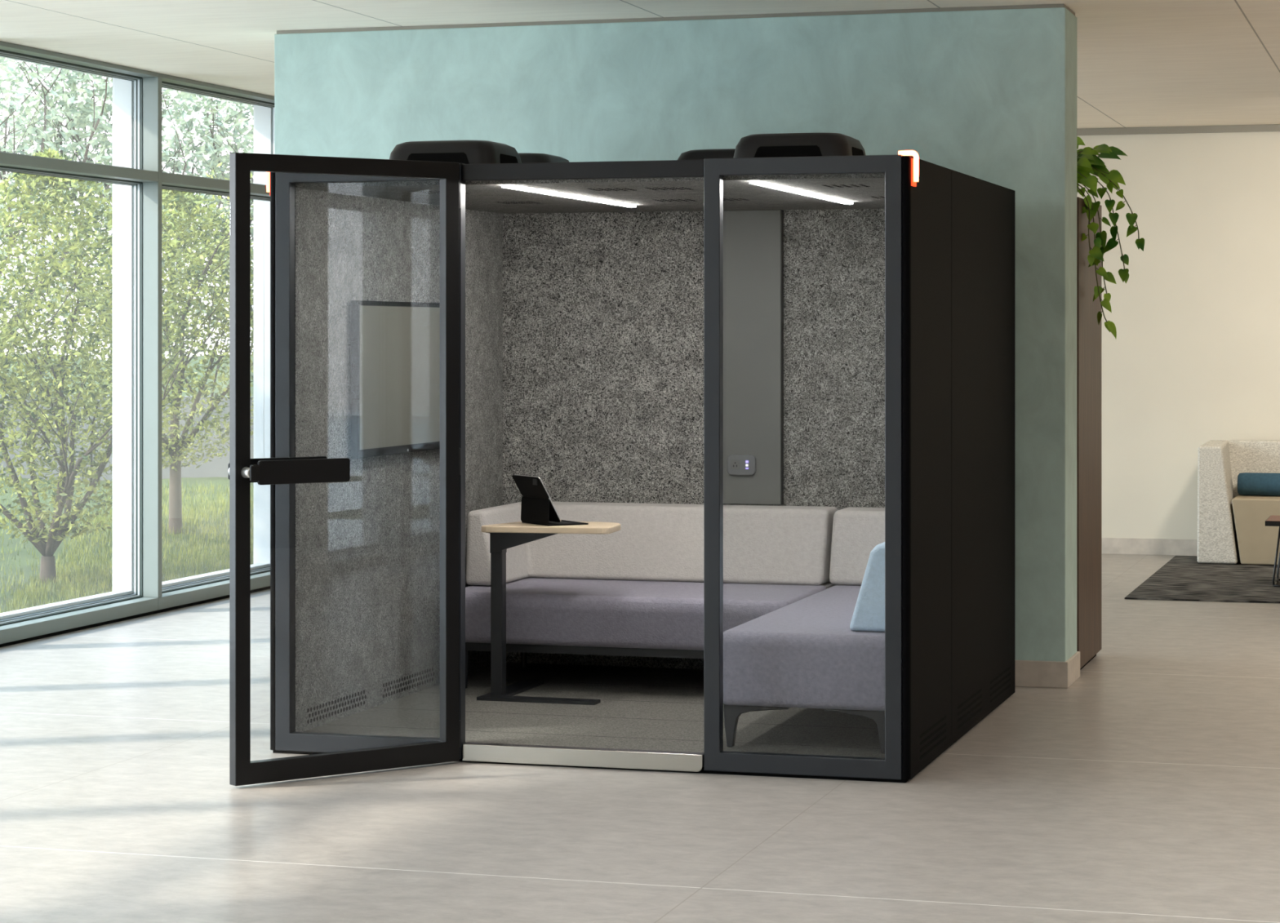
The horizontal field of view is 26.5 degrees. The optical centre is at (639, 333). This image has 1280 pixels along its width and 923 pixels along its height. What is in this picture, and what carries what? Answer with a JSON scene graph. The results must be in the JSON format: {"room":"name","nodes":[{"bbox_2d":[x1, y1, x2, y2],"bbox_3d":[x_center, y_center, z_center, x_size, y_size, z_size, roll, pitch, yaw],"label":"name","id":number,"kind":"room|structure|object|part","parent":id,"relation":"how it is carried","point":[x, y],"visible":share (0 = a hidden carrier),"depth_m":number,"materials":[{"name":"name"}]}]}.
{"room":"open office lounge","nodes":[
{"label":"open office lounge","id":0,"kind":"room"},
{"bbox_2d":[0,554,1279,922],"bbox_3d":[1.939,1.670,7.570,13.847,0.120,24.420,0,0,16],"label":"floor","id":1,"kind":"structure","parent":0,"point":[1145,788],"depth_m":9.10,"materials":[{"name":"stone"}]},
{"bbox_2d":[227,132,1014,786],"bbox_3d":[0.012,0.429,10.899,2.543,2.362,3.318,0,0,16],"label":"booth","id":2,"kind":"object","parent":1,"relation":"on","point":[775,319],"visible":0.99,"depth_m":10.96,"materials":[{"name":"black metal"}]},
{"bbox_3d":[-1.358,0.492,9.591,0.038,0.060,0.014,0,0,-37],"label":"handle mount","id":3,"kind":"part","parent":2,"relation":"part of","materials":[{"name":"black metal"}]},
{"bbox_2d":[266,172,269,191],"bbox_3d":[-1.403,-0.601,10.469,0.073,0.113,0.019,0,0,16],"label":"light","id":4,"kind":"object","parent":2,"relation":"attached to","point":[267,173],"depth_m":10.47,"materials":[{"name":"white"}]},
{"bbox_3d":[-1.295,0.492,9.839,0.374,0.086,0.014,0,0,-37],"label":"door handle","id":5,"kind":"part","parent":2,"relation":"part of","materials":[{"name":"black metal"}]},
{"bbox_3d":[-1.199,0.492,9.712,0.374,0.086,0.014,0,0,-37],"label":"door handle","id":6,"kind":"part","parent":2,"relation":"part of","materials":[{"name":"black metal"}]},
{"bbox_3d":[-1.065,0.480,9.913,0.945,2.240,0.045,0,0,-37],"label":"door frame","id":7,"kind":"part","parent":2,"relation":"part of","materials":[{"name":"black metal"}]},
{"bbox_3d":[-1.027,0.479,10.341,0.756,2.238,0.052,0,0,16],"label":"panel","id":8,"kind":"part","parent":2,"relation":"part of","materials":[{"name":"clear glass"}]},
{"bbox_2d":[351,300,439,458],"bbox_3d":[-0.998,0.185,11.478,0.043,0.636,1.110,0,0,16],"label":"whiteboard","id":9,"kind":"object","parent":2,"relation":"attached to","point":[395,346],"visible":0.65,"depth_m":11.33,"materials":[{"name":"grey glass"}]},
{"bbox_2d":[389,140,521,164],"bbox_3d":[-0.725,-0.690,10.714,0.461,0.124,0.431,0,0,16],"label":"hood","id":10,"kind":"object","parent":2,"relation":"attached to","point":[465,152],"depth_m":10.53,"materials":[{"name":"black plastic"}]},
{"bbox_2d":[518,152,569,163],"bbox_3d":[-0.533,-0.690,11.471,0.461,0.124,0.431,0,0,16],"label":"hood","id":11,"kind":"object","parent":2,"relation":"attached to","point":[526,157],"depth_m":11.26,"materials":[{"name":"black plastic"}]},
{"bbox_2d":[476,521,620,705],"bbox_3d":[-0.335,1.176,11.634,0.556,0.732,0.595,0,0,16],"label":"table","id":12,"kind":"object","parent":2,"relation":"on","point":[503,536],"visible":0.94,"depth_m":11.50,"materials":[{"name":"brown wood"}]},
{"bbox_3d":[-0.600,1.223,11.533,0.052,0.625,0.056,0,0,16],"label":"post","id":13,"kind":"part","parent":12,"relation":"part of","materials":[{"name":"black metal"}]},
{"bbox_2d":[511,474,588,526],"bbox_3d":[-0.384,0.706,11.572,0.240,0.209,0.250,0,0,-30],"label":"tablet computer","id":14,"kind":"object","parent":12,"relation":"on","point":[537,508],"visible":1,"depth_m":11.51,"materials":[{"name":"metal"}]},
{"bbox_2d":[502,184,635,207],"bbox_3d":[-0.270,-0.556,11.080,0.030,0.009,1.700,0,0,16],"label":"light","id":15,"kind":"object","parent":2,"relation":"on","point":[517,187],"depth_m":10.95,"materials":[{"name":"white plastic"}]},
{"bbox_3d":[0.125,-0.571,11.283,2.324,0.018,2.408,0,0,16],"label":"felt ceiling panel","id":16,"kind":"part","parent":2,"relation":"part of","materials":[{"name":"grey fabric"}]},
{"bbox_2d":[465,502,838,688],"bbox_3d":[0.034,1.162,12.005,1.526,0.760,1.047,0,0,16],"label":"bench sofa","id":17,"kind":"object","parent":2,"relation":"on","point":[637,589],"visible":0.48,"depth_m":12.03,"materials":[{"name":"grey fabric"}]},
{"bbox_3d":[-0.764,1.451,11.821,0.043,0.182,0.044,0,0,16],"label":"leg","id":18,"kind":"part","parent":17,"relation":"part of","materials":[{"name":"black metal"}]},
{"bbox_3d":[-0.537,1.451,12.588,0.043,0.182,0.044,0,0,16],"label":"leg","id":19,"kind":"part","parent":17,"relation":"part of","materials":[{"name":"black metal"}]},
{"bbox_3d":[0.033,1.356,12.002,1.466,0.039,0.840,0,0,16],"label":"frame","id":20,"kind":"part","parent":17,"relation":"part of","materials":[{"name":"black metal"}]},
{"bbox_3d":[-0.008,1.223,11.863,1.526,0.225,0.751,0,0,16],"label":"seat","id":21,"kind":"part","parent":17,"relation":"part of","materials":[{"name":"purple fabric"}]},
{"bbox_3d":[0.065,0.946,12.130,1.514,0.327,0.789,0,0,16],"label":"backrest","id":22,"kind":"part","parent":17,"relation":"part of","materials":[{"name":"grey fabric"}]},
{"bbox_2d":[677,148,735,159],"bbox_3d":[0.398,-0.690,11.196,0.461,0.124,0.431,0,0,16],"label":"hood","id":23,"kind":"object","parent":2,"relation":"attached to","point":[699,154],"depth_m":11.04,"materials":[{"name":"black plastic"}]},
{"bbox_2d":[727,454,755,475],"bbox_3d":[0.462,0.598,12.377,0.132,0.094,0.017,0,0,16],"label":"power outlet","id":24,"kind":"object","parent":2,"relation":"attached to","point":[737,464],"depth_m":12.37,"materials":[{"name":"white plastic"}]},
{"bbox_3d":[0.479,0.109,12.403,0.343,1.339,0.041,0,0,16],"label":"service panel","id":25,"kind":"part","parent":2,"relation":"part of","materials":[{"name":"grey metal"}]},
{"bbox_2d":[733,132,865,157],"bbox_3d":[0.610,-0.690,10.320,0.461,0.124,0.431,0,0,16],"label":"hood","id":26,"kind":"object","parent":2,"relation":"attached to","point":[813,144],"depth_m":10.13,"materials":[{"name":"black plastic"}]},
{"bbox_2d":[749,180,853,204],"bbox_3d":[0.656,-0.556,10.807,0.030,0.009,1.700,0,0,16],"label":"light","id":27,"kind":"object","parent":2,"relation":"on","point":[767,184],"depth_m":10.69,"materials":[{"name":"white plastic"}]},
{"bbox_3d":[0.591,0.479,9.862,0.732,2.238,0.052,0,0,16],"label":"panel","id":28,"kind":"part","parent":2,"relation":"part of","materials":[{"name":"clear glass"}]},
{"bbox_2d":[723,506,884,754],"bbox_3d":[0.920,1.159,11.100,0.664,0.766,2.281,0,0,16],"label":"sofa","id":29,"kind":"object","parent":2,"relation":"on","point":[824,650],"visible":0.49,"depth_m":10.07,"materials":[{"name":"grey fabric"}]},
{"bbox_3d":[0.435,1.464,10.127,0.250,0.156,0.036,0,0,16],"label":"leg","id":30,"kind":"part","parent":29,"relation":"part of","materials":[{"name":"grey metal"}]},
{"bbox_3d":[0.920,1.246,11.091,0.658,0.278,2.265,0,0,16],"label":"seat","id":31,"kind":"part","parent":29,"relation":"part of","materials":[{"name":"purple fabric"}]},
{"bbox_3d":[0.803,1.464,10.018,0.250,0.156,0.036,0,0,16],"label":"leg","id":32,"kind":"part","parent":29,"relation":"part of","materials":[{"name":"grey metal"}]},
{"bbox_3d":[1.193,0.944,12.024,0.664,0.323,0.354,0,0,16],"label":"backrest","id":33,"kind":"part","parent":29,"relation":"part of","materials":[{"name":"grey fabric"}]},
{"bbox_3d":[1.114,0.941,10.916,0.187,0.330,1.770,0,0,16],"label":"backrest","id":34,"kind":"part","parent":29,"relation":"part of","materials":[{"name":"blue fabric"}]},
{"bbox_2d":[897,150,919,182],"bbox_3d":[0.965,-0.601,9.769,0.073,0.113,0.019,0,0,16],"label":"light","id":35,"kind":"object","parent":2,"relation":"attached to","point":[911,164],"depth_m":9.75,"materials":[{"name":"white"}]},
{"bbox_2d":[911,158,916,186],"bbox_3d":[0.984,-0.579,9.785,0.008,0.098,0.070,0,0,16],"label":"light","id":36,"kind":"object","parent":2,"relation":"attached to","point":[913,161],"depth_m":9.75,"materials":[{"name":"red"}]},
{"bbox_2d":[1076,196,1102,670],"bbox_3d":[1.629,0.484,13.379,1.165,2.252,0.895,0,0,16],"label":"tall cabinet","id":37,"kind":"object","parent":1,"relation":"on","point":[1089,332],"visible":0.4,"depth_m":13.14,"materials":[{"name":"brown wood"}]},
{"bbox_2d":[1076,136,1144,338],"bbox_3d":[2.059,-0.530,13.084,0.731,1.121,0.630,0,0,16],"label":"trailing plant","id":38,"kind":"object","parent":37,"relation":"on","point":[1087,161],"visible":0.52,"depth_m":13.00,"materials":[{"name":"green plant"}]},
{"bbox_2d":[1124,555,1279,603],"bbox_3d":[5.405,1.605,17.437,4.195,0.010,3.250,0,0,16],"label":"rug","id":39,"kind":"object","parent":1,"relation":"on","point":[1182,578],"visible":1,"depth_m":17.38,"materials":[{"name":"grey carpet"}]},
{"bbox_2d":[1196,440,1279,564],"bbox_3d":[4.995,1.179,18.942,2.134,0.833,0.772,0,0,16],"label":"lounge sofa","id":40,"kind":"object","parent":39,"relation":"on","point":[1232,528],"visible":1,"depth_m":18.85,"materials":[{"name":"beige fabric"}]},
{"bbox_3d":[4.104,1.179,19.208,0.273,0.833,0.767,0,0,16],"label":"arm","id":41,"kind":"part","parent":40,"relation":"part of"},
{"bbox_3d":[5.055,1.037,19.143,1.794,0.546,0.337,0,0,16],"label":"backrest","id":42,"kind":"part","parent":40,"relation":"part of","materials":[{"name":"fabric"}]},
{"bbox_3d":[4.950,1.369,18.789,1.662,0.454,0.455,0,0,16],"label":"seat","id":43,"kind":"part","parent":40,"relation":"part of","materials":[{"name":"beige fabric"}]},
{"bbox_2d":[1237,472,1279,496],"bbox_3d":[4.926,1.059,18.930,1.500,0.160,0.160,0,0,16],"label":"bolster cushion","id":44,"kind":"object","parent":40,"relation":"on","point":[1248,483],"visible":1,"depth_m":19.04,"materials":[{"name":"blue fabric"}]},
{"bbox_2d":[1265,515,1279,586],"bbox_3d":[4.383,1.390,17.278,0.775,0.419,0.535,0,0,16],"label":"side table","id":45,"kind":"object","parent":39,"relation":"on","point":[1273,521],"visible":1,"depth_m":17.15,"materials":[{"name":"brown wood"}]},
{"bbox_2d":[0,0,1279,128],"bbox_3d":[1.953,-1.575,7.670,13.877,0.150,24.620,0,0,16],"label":"ceiling","id":46,"kind":"structure","parent":0,"point":[1140,63],"depth_m":13.40,"materials":[{"name":"white paint"}]},
{"bbox_2d":[274,7,1076,662],"bbox_3d":[0.119,0.064,13.103,3.901,3.092,0.410,0,0,16],"label":"wall","id":47,"kind":"structure","parent":0,"point":[989,95],"depth_m":12.68,"materials":[{"name":"teal paint"}]},
{"bbox_2d":[276,3,1075,34],"bbox_3d":[0.120,-1.490,13.102,3.883,0.018,0.396,0,0,16],"label":"trim","id":48,"kind":"structure","parent":47,"relation":"on","point":[1060,5],"depth_m":12.87,"materials":[{"name":"grey paint"}]},
{"bbox_2d":[1014,651,1079,688],"bbox_3d":[0.120,1.551,13.102,3.926,0.119,0.435,0,0,16],"label":"baseboard","id":49,"kind":"structure","parent":47,"relation":"attached to","point":[1028,673],"depth_m":12.38,"materials":[{"name":"stone"}]},
{"bbox_2d":[1076,131,1279,539],"bbox_3d":[5.432,0.055,19.348,13.827,3.110,0.150,0,0,16],"label":"wall","id":50,"kind":"structure","parent":0,"point":[1193,360],"depth_m":19.71,"materials":[{"name":"beige paint"}]},
{"bbox_2d":[1102,537,1197,555],"bbox_3d":[6.524,1.551,18.940,11.500,0.118,0.014,0,0,16],"label":"baseboard","id":51,"kind":"structure","parent":50,"relation":"attached to","point":[1167,547],"depth_m":19.77,"materials":[{"name":"stone"}]},
{"bbox_2d":[1076,124,1279,135],"bbox_3d":[6.522,-1.474,18.932,11.500,0.049,0.030,0,0,16],"label":"trim","id":52,"kind":"structure","parent":50,"relation":"attached to","point":[1270,127],"depth_m":19.69,"materials":[{"name":"beige paint"}]},
{"bbox_3d":[-4.641,0.055,9.521,0.120,3.110,24.430,0,0,16],"label":"wall","id":53,"kind":"structure","parent":0,"visible":0},
{"bbox_2d":[0,40,158,647],"bbox_3d":[-3.183,0.081,14.745,0.285,3.159,1.957,0,0,16],"label":"window","id":54,"kind":"structure","parent":53,"relation":"in","point":[31,624],"depth_m":15.30,"materials":[{"name":"silver metal"}]},
{"bbox_2d":[0,55,253,105],"bbox_3d":[-4.518,-1.630,11.012,0.410,0.200,21.560,0,0,16],"label":"trim","id":55,"kind":"structure","parent":53,"relation":"attached to","point":[0,55],"depth_m":16.08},
{"bbox_2d":[112,72,274,613],"bbox_3d":[-2.633,0.081,16.605,0.285,3.159,1.957,0,0,16],"label":"window","id":56,"kind":"structure","parent":53,"relation":"in","point":[190,591],"depth_m":15.69,"materials":[{"name":"silver metal"}]},
{"bbox_2d":[253,104,271,564],"bbox_3d":[-2.083,0.081,18.466,0.285,3.159,1.957,0,0,16],"label":"window","id":57,"kind":"structure","parent":53,"relation":"in","point":[262,114],"depth_m":17.55,"materials":[{"name":"clear glass"}]},
{"label":"outside","id":58,"kind":"structure","parent":0,"visible":0},
{"bbox_2d":[0,353,253,613],"bbox_3d":[-13.261,1.072,24.358,24.480,1.385,60.000,0,0,16],"label":"ground","id":59,"kind":"structure","parent":58,"point":[23,554],"depth_m":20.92,"materials":[{"name":"plant"}]},
{"bbox_2d":[0,57,112,351],"bbox_3d":[-7.341,-2.039,29.184,4.692,7.060,4.912,0,0,41],"label":"tree","id":60,"kind":"object","parent":59,"relation":"on","point":[97,117],"visible":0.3,"depth_m":28.90,"materials":[{"name":"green plant"}]},
{"bbox_2d":[0,147,229,583],"bbox_3d":[-3.740,0.241,17.517,2.385,2.924,2.959,0,0,-16],"label":"tree","id":61,"kind":"object","parent":59,"relation":"on","point":[46,546],"visible":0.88,"depth_m":17.66,"materials":[{"name":"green plant"}]},
{"bbox_2d":[0,395,253,480],"bbox_3d":[-3.380,1.200,25.296,5.900,1.220,0.200,0,0,16],"label":"wall","id":62,"kind":"structure","parent":59,"relation":"on","point":[217,467],"depth_m":25.45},
{"bbox_2d":[0,59,253,351],"bbox_3d":[-5.621,-1.241,30.351,3.479,5.464,4.009,0,0,-20],"label":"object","id":63,"kind":"object","parent":59,"relation":"on","point":[180,116],"visible":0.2,"depth_m":29.69,"materials":[{"name":"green plant"}]},
{"bbox_2d":[38,139,253,534],"bbox_3d":[-3.647,0.042,20.829,2.214,3.083,2.189,0,0,5],"label":"tree","id":64,"kind":"object","parent":59,"relation":"on","point":[181,201],"visible":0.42,"depth_m":20.59,"materials":[{"name":"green plant"}]},
{"bbox_2d":[162,97,253,330],"bbox_3d":[-3.691,-0.933,30.608,3.651,4.847,2.974,0,0,-28],"label":"tree","id":65,"kind":"object","parent":59,"relation":"on","point":[219,122],"visible":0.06,"depth_m":29.77,"materials":[{"name":"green plant"}]}
]}

